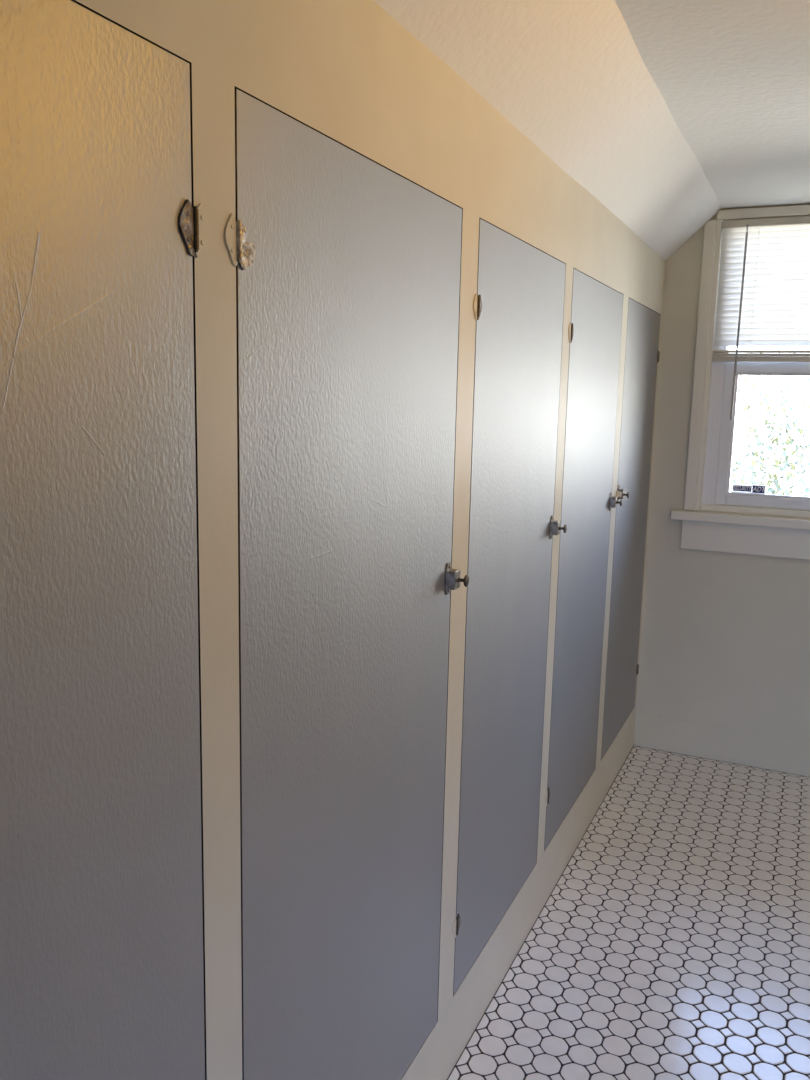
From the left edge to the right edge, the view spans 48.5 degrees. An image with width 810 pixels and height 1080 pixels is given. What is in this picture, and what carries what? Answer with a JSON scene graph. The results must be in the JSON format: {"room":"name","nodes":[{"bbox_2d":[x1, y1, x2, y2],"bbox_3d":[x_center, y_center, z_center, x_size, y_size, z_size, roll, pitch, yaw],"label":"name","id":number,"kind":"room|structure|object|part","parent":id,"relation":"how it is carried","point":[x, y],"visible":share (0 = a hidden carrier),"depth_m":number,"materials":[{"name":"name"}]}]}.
{"room":"changing room","nodes":[
{"label":"changing room","id":0,"kind":"room"},
{"bbox_2d":[71,0,665,1079],"bbox_3d":[-0.125,0.168,1.327,0.026,1.920,5.432,5,10,24],"label":"wall","id":1,"kind":"structure","parent":0,"point":[347,71],"depth_m":1.19,"materials":[{"name":"beige paint"}]},
{"bbox_2d":[0,0,208,1079],"bbox_3d":[-0.382,0.365,0.745,0.058,1.643,0.763,5,10,24],"label":"closet door","id":2,"kind":"structure","parent":1,"relation":"in","point":[102,974],"depth_m":0.87,"materials":[{"name":"grey paint"}]},
{"bbox_3d":[-0.230,-0.331,0.951,0.004,0.057,0.026,6,10,24],"label":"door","id":3,"kind":"part","parent":2,"relation":"part of","materials":[{"name":"grey paint"}]},
{"bbox_3d":[-0.220,-0.334,0.974,0.004,0.057,0.024,6,10,24],"label":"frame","id":4,"kind":"part","parent":2,"relation":"part of","materials":[{"name":"beige paint"}]},
{"bbox_2d":[224,89,468,1079],"bbox_3d":[-0.053,0.257,1.448,0.058,1.643,0.745,5,10,24],"label":"closet door","id":5,"kind":"structure","parent":1,"relation":"in","point":[348,268],"depth_m":1.34,"materials":[{"name":"grey paint"}]},
{"bbox_3d":[-0.197,-0.342,1.023,0.004,0.057,0.024,6,10,24],"label":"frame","id":6,"kind":"part","parent":5,"relation":"part of","materials":[{"name":"beige paint"}]},
{"bbox_3d":[-0.184,-0.341,1.049,0.004,0.052,0.034,6,10,24],"label":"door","id":7,"kind":"part","parent":5,"relation":"part of","materials":[{"name":"paint"}]},
{"bbox_3d":[0.085,0.074,1.732,0.004,0.062,0.028,6,10,24],"label":"plate","id":8,"kind":"part","parent":5,"relation":"part of","materials":[{"name":"silver metal"}]},
{"bbox_3d":[0.112,0.077,1.727,0.019,0.024,0.024,6,10,24],"label":"knob","id":9,"kind":"part","parent":5,"relation":"part of","materials":[{"name":"grey metal"}]},
{"bbox_2d":[452,219,566,994],"bbox_3d":[0.267,0.153,2.133,0.058,1.643,0.675,5,10,24],"label":"closet door","id":10,"kind":"structure","parent":1,"relation":"in","point":[518,303],"depth_m":2.08,"materials":[{"name":"grey paint"}]},
{"bbox_3d":[0.107,0.842,1.948,0.004,0.049,0.021,6,10,24],"label":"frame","id":11,"kind":"part","parent":10,"relation":"part of","materials":[{"name":"beige paint"}]},
{"bbox_3d":[0.137,-0.451,1.737,0.004,0.049,0.021,6,10,24],"label":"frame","id":12,"kind":"part","parent":10,"relation":"part of","materials":[{"name":"beige paint"}]},
{"bbox_3d":[0.146,-0.454,1.756,0.004,0.049,0.022,6,10,24],"label":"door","id":13,"kind":"part","parent":10,"relation":"part of","materials":[{"name":"grey paint"}]},
{"bbox_3d":[0.390,-0.034,2.384,0.004,0.062,0.028,6,10,24],"label":"plate","id":14,"kind":"part","parent":10,"relation":"part of","materials":[{"name":"silver metal"}]},
{"bbox_3d":[0.417,-0.030,2.379,0.019,0.024,0.024,6,10,24],"label":"knob","id":15,"kind":"part","parent":10,"relation":"part of","materials":[{"name":"grey metal"}]},
{"bbox_2d":[401,706,635,1079],"bbox_3d":[-0.147,1.178,1.492,0.026,0.188,5.432,5,10,24],"label":"baseboard","id":16,"kind":"structure","parent":1,"relation":"attached to","point":[438,1055],"depth_m":2.38,"materials":[{"name":"beige paint"}]},
{"bbox_2d":[544,268,622,849],"bbox_3d":[0.569,0.054,2.780,0.058,1.643,0.690,5,10,24],"label":"closet door","id":17,"kind":"structure","parent":1,"relation":"in","point":[594,331],"depth_m":2.74,"materials":[{"name":"grey paint"}]},
{"bbox_3d":[0.407,0.744,2.589,0.004,0.052,0.022,6,10,24],"label":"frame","id":18,"kind":"part","parent":17,"relation":"part of","materials":[{"name":"beige paint"}]},
{"bbox_3d":[0.436,-0.549,2.378,0.004,0.052,0.022,6,10,24],"label":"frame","id":19,"kind":"part","parent":17,"relation":"part of","materials":[{"name":"beige paint"}]},
{"bbox_2d":[601,298,659,758],"bbox_3d":[0.881,-0.048,3.448,0.058,1.643,0.686,5,10,24],"label":"closet door","id":20,"kind":"structure","parent":1,"relation":"in","point":[642,354],"depth_m":3.41,"materials":[{"name":"grey paint"}]},
{"bbox_2d":[373,0,809,259],"bbox_3d":[0.890,-0.772,0.732,2.200,0.258,5.512,5,10,24],"label":"ceiling","id":21,"kind":"structure","parent":0,"point":[672,115],"depth_m":2.00,"materials":[{"name":"white paint"}]},
{"bbox_2d":[447,746,809,1079],"bbox_3d":[0.833,1.379,1.065,2.140,0.032,5.432,5,10,24],"label":"floor","id":22,"kind":"structure","parent":0,"point":[672,942],"depth_m":2.50,"materials":[{"name":"white tile"}]},
{"bbox_2d":[636,204,809,740],"bbox_3d":[2.030,-0.140,3.362,2.220,2.283,0.110,5,10,24],"label":"wall","id":23,"kind":"structure","parent":0,"point":[725,641],"depth_m":3.69,"materials":[{"name":"white paint"}]},
{"bbox_2d":[634,712,809,776],"bbox_3d":[1.973,0.918,3.486,2.139,0.152,0.003,5,10,24],"label":"baseboard","id":24,"kind":"structure","parent":23,"relation":"attached to","point":[719,743],"depth_m":3.77,"materials":[{"name":"white paint"}]},
{"bbox_2d":[670,205,809,559],"bbox_3d":[1.572,-0.592,3.481,0.965,1.335,0.155,5,10,24],"label":"window","id":25,"kind":"structure","parent":23,"relation":"in","point":[711,433],"depth_m":3.61,"materials":[{"name":"beige paint"}]},
{"bbox_3d":[1.577,-0.646,3.423,0.918,1.138,0.020,6,10,24],"label":"casing","id":26,"kind":"part","parent":25,"relation":"part of","materials":[{"name":"beige paint"}]},
{"bbox_2d":[731,483,765,493],"bbox_3d":[1.392,-0.207,3.644,0.131,0.042,0.001,5,10,24],"label":"sticker","id":27,"kind":"object","parent":25,"relation":"attached to","point":[736,487],"visible":1,"depth_m":3.64,"materials":[{"name":"white"}]},
{"bbox_3d":[1.595,-0.107,3.576,0.790,0.026,0.098,6,10,24],"label":"sill","id":28,"kind":"part","parent":25,"relation":"part of","materials":[{"name":"beige paint"}]},
{"bbox_2d":[712,216,809,419],"bbox_3d":[1.580,-0.828,3.391,0.786,0.762,0.050,5,10,24],"label":"window blind","id":29,"kind":"object","parent":25,"relation":"attached to","point":[763,299],"visible":1,"depth_m":3.47,"materials":[{"name":"beige plastic"}]},
{"bbox_3d":[1.591,-0.930,3.380,0.541,0.507,0.031,6,10,24],"label":"ladder cord","id":30,"kind":"part","parent":29,"relation":"part of","materials":[{"name":"white fabric"}]},
{"bbox_3d":[1.581,-0.699,3.421,0.786,0.043,0.026,6,10,24],"label":"rail","id":31,"kind":"part","parent":29,"relation":"part of","materials":[{"name":"beige plastic"}]},
{"bbox_3d":[1.593,-1.192,3.341,0.786,0.027,0.030,6,10,24],"label":"head rail","id":32,"kind":"part","parent":29,"relation":"part of","materials":[{"name":"beige"}]},
{"bbox_3d":[1.597,-0.404,3.519,0.689,0.576,0.028,6,10,24],"label":"sash","id":33,"kind":"part","parent":25,"relation":"part of","materials":[{"name":"white plastic"}]},
{"bbox_3d":[1.610,-1.223,3.317,0.872,0.036,0.024,6,10,24],"label":"head casing","id":34,"kind":"part","parent":25,"relation":"part of","materials":[{"name":"beige paint"}]},
{"label":"outside","id":35,"kind":"structure","parent":0,"visible":0},
{"bbox_2d":[730,346,809,496],"bbox_3d":[3.665,0.281,8.840,4.651,6.175,5.014,-2,10,-17],"label":"tree","id":36,"kind":"object","parent":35,"point":[789,441],"visible":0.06,"depth_m":7.64,"materials":[{"name":"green plant"}]}
]}

